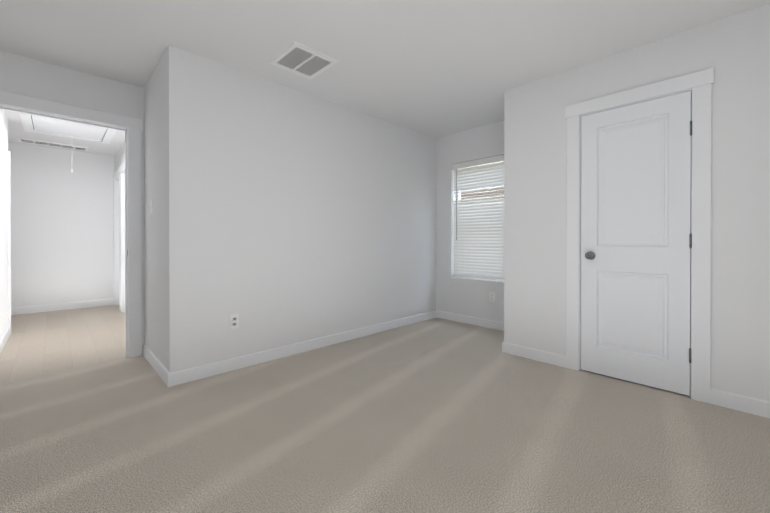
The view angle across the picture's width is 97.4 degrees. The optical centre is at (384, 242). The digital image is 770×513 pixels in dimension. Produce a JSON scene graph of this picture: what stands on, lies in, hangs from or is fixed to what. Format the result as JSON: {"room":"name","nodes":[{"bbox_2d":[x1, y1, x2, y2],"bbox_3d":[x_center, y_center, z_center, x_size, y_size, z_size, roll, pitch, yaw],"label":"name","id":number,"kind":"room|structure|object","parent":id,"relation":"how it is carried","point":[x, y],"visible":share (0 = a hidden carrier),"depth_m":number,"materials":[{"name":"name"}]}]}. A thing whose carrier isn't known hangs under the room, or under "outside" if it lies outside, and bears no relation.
{"room":"empty bedroom","nodes":[
{"label":"empty bedroom","id":0,"kind":"room"},
{"bbox_2d":[0,109,7,339],"bbox_3d":[-3.666,-0.185,3.133,0.120,2.452,1.860,0,0,-44],"label":"wall","id":1,"kind":"structure","parent":0,"point":[3,225],"depth_m":3.48,"materials":[{"name":"white paint"}]},
{"bbox_2d":[0,326,9,354],"bbox_3d":[-3.586,0.987,3.153,0.014,0.107,1.770,0,0,-44],"label":"baseboard","id":2,"kind":"structure","parent":1,"relation":"attached to","point":[3,341],"depth_m":3.38,"materials":[{"name":"white paint"}]},
{"bbox_2d":[8,142,114,307],"bbox_3d":[-5.326,-0.192,4.852,2.510,2.452,0.120,0,0,-44],"label":"wall","id":3,"kind":"structure","parent":0,"point":[62,243],"depth_m":5.15,"materials":[{"name":"white paint"}]},
{"bbox_2d":[11,298,113,314],"bbox_3d":[-5.322,0.981,4.767,2.390,0.107,0.014,0,0,-44],"label":"baseboard","id":4,"kind":"structure","parent":3,"relation":"attached to","point":[101,302],"depth_m":5.14,"materials":[{"name":"white paint"}]},
{"bbox_2d":[0,305,125,381],"bbox_3d":[-3.844,1.082,3.957,3.610,0.088,3.480,0,0,-44],"label":"floor","id":5,"kind":"structure","parent":0,"point":[44,342],"depth_m":3.58,"materials":[{"name":"beige carpet"}]},
{"bbox_2d":[0,50,144,354],"bbox_3d":[-3.052,-0.182,2.349,2.260,2.452,0.120,0,0,-44],"label":"wall","id":6,"kind":"structure","parent":0,"point":[25,76],"depth_m":2.78,"materials":[{"name":"white paint"}]},
{"bbox_2d":[0,91,142,357],"bbox_3d":[-2.616,-0.034,2.776,1.014,2.152,0.164,0,0,-44],"label":"door frame","id":7,"kind":"structure","parent":6,"relation":"attached to","point":[134,126],"depth_m":3.02,"materials":[{"name":"white paint"}]},
{"bbox_2d":[115,143,124,171],"bbox_3d":[-3.290,-0.191,4.480,0.120,2.452,3.260,0,0,-44],"label":"wall","id":8,"kind":"structure","parent":0,"point":[119,158],"depth_m":5.11,"materials":[{"name":"white paint"}]},
{"bbox_2d":[7,150,124,334],"bbox_3d":[-4.271,-0.041,4.618,1.330,2.152,1.722,0,0,-44],"label":"door frame","id":9,"kind":"structure","parent":8,"relation":"attached to","point":[116,227],"depth_m":4.98,"materials":[{"name":"white paint"}]},
{"bbox_2d":[144,53,165,367],"bbox_3d":[-1.907,-0.190,2.895,0.140,2.440,0.940,0,0,-44],"label":"wall","id":10,"kind":"structure","parent":0,"point":[154,224],"depth_m":2.76,"materials":[{"name":"white paint"}]},
{"bbox_2d":[143,344,166,380],"bbox_3d":[-1.886,0.983,2.767,0.014,0.095,0.920,0,0,-44],"label":"baseboard","id":11,"kind":"structure","parent":10,"relation":"attached to","point":[150,357],"depth_m":2.75,"materials":[{"name":"white paint"}]},
{"bbox_2d":[165,46,435,372],"bbox_3d":[-0.393,-0.193,3.635,3.340,2.440,0.120,0,0,-44],"label":"wall","id":12,"kind":"structure","parent":0,"point":[292,216],"depth_m":3.02,"materials":[{"name":"white paint"}]},
{"bbox_2d":[230,314,238,328],"bbox_3d":[-1.221,0.641,2.740,0.070,0.115,0.007,0,0,-44],"label":"outlet","id":13,"kind":"object","parent":12,"relation":"attached to","point":[234,320],"visible":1,"depth_m":2.74,"materials":[{"name":"white plastic"}]},
{"bbox_2d":[164,310,435,386],"bbox_3d":[-0.423,0.980,3.517,3.154,0.095,0.014,0,0,-44],"label":"baseboard","id":14,"kind":"structure","parent":12,"relation":"attached to","point":[198,372],"depth_m":3.00,"materials":[{"name":"white paint"}]},
{"bbox_2d":[0,317,769,512],"bbox_3d":[0.319,1.086,1.497,5.320,0.100,5.860,0,0,-44],"label":"floor carpet","id":15,"kind":"object","parent":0,"point":[436,415],"visible":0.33,"depth_m":1.78,"materials":[{"name":"beige carpet"}]},
{"bbox_2d":[0,0,769,155],"bbox_3d":[-1.041,-1.459,2.590,5.720,0.100,9.340,0,0,-44],"label":"ceiling","id":16,"kind":"structure","parent":0,"point":[436,68],"depth_m":2.36,"materials":[{"name":"white paint"}]},
{"bbox_2d":[17,137,88,151],"bbox_3d":[-4.799,-1.412,4.916,0.732,0.013,0.282,0,0,-44],"label":"ceiling vent","id":17,"kind":"object","parent":16,"relation":"in","point":[49,144],"visible":1,"depth_m":4.88,"materials":[{"name":"white metal"}]},
{"bbox_2d":[19,113,116,143],"bbox_3d":[-3.716,-1.407,4.009,0.830,0.016,1.520,0,0,-44],"label":"attic hatch","id":18,"kind":"object","parent":16,"relation":"attached to","point":[47,126],"visible":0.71,"depth_m":4.22,"materials":[{"name":"white paint"}]},
{"bbox_2d":[269,41,338,78],"bbox_3d":[-0.634,-1.402,2.639,0.382,0.013,0.392,0,0,-44],"label":"ceiling vent","id":19,"kind":"object","parent":16,"relation":"in","point":[300,59],"visible":1,"depth_m":2.62,"materials":[{"name":"white metal"}]},
{"bbox_2d":[436,120,503,321],"bbox_3d":[1.236,-0.195,4.215,0.200,2.440,1.330,0,0,-44],"label":"wall","id":20,"kind":"structure","parent":0,"point":[464,297],"depth_m":4.39,"materials":[{"name":"white paint"}]},
{"bbox_2d":[436,310,503,330],"bbox_3d":[1.174,0.977,4.130,0.014,0.095,1.290,0,0,-44],"label":"baseboard","id":21,"kind":"structure","parent":20,"relation":"attached to","point":[487,323],"depth_m":4.22,"materials":[{"name":"white paint"}]},
{"bbox_2d":[451,161,503,282],"bbox_3d":[1.244,-0.275,4.181,0.165,1.500,0.910,0,0,-44],"label":"window","id":22,"kind":"structure","parent":20,"relation":"in","point":[479,278],"depth_m":4.28,"materials":[{"name":"white plastic"}]},
{"bbox_2d":[452,155,503,278],"bbox_3d":[1.216,-0.294,4.153,0.080,1.455,0.902,0,0,-44],"label":"window blinds","id":23,"kind":"object","parent":22,"relation":"attached to","point":[478,240],"visible":0.6,"depth_m":4.20,"materials":[{"name":"white plastic"}]},
{"bbox_2d":[489,292,494,301],"bbox_3d":[1.274,0.650,4.031,0.007,0.115,0.070,0,0,-44],"label":"outlet","id":24,"kind":"object","parent":20,"relation":"attached to","point":[491,296],"visible":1,"depth_m":4.03,"materials":[{"name":"white plastic"}]},
{"bbox_2d":[504,3,769,401],"bbox_3d":[2.364,-0.186,1.975,0.120,2.440,3.450,0,0,-44],"label":"wall","id":25,"kind":"structure","parent":0,"point":[733,51],"depth_m":2.17,"materials":[{"name":"white paint"}]},
{"bbox_2d":[502,342,565,367],"bbox_3d":[1.300,0.982,2.971,0.014,0.095,0.545,0,0,-44],"label":"baseboard","id":26,"kind":"structure","parent":25,"relation":"attached to","point":[526,352],"depth_m":2.95,"materials":[{"name":"white paint"}]},
{"bbox_2d":[581,91,691,395],"bbox_3d":[1.787,0.008,2.461,0.104,2.024,0.660,0,0,-44],"label":"closet door","id":27,"kind":"structure","parent":25,"relation":"in","point":[636,240],"depth_m":2.44,"materials":[{"name":"white paint"}]},
{"bbox_2d":[565,68,713,403],"bbox_3d":[1.836,0.002,2.515,0.120,2.060,0.700,0,0,-44],"label":"door frame","id":28,"kind":"structure","parent":25,"relation":"attached to","point":[691,90],"depth_m":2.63,"materials":[{"name":"white paint"}]},
{"bbox_2d":[710,388,769,417],"bbox_3d":[2.794,0.988,1.444,0.014,0.095,2.025,0,0,-44],"label":"baseboard","id":29,"kind":"structure","parent":25,"relation":"attached to","point":[749,405],"depth_m":2.07,"materials":[{"name":"white paint"}]},
{"label":"outside","id":30,"kind":"structure","parent":0,"visible":0},
{"bbox_2d":[461,162,503,201],"bbox_3d":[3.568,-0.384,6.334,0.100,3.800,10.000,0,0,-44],"label":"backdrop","id":31,"kind":"structure","parent":30,"point":[501,190],"depth_m":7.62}
]}

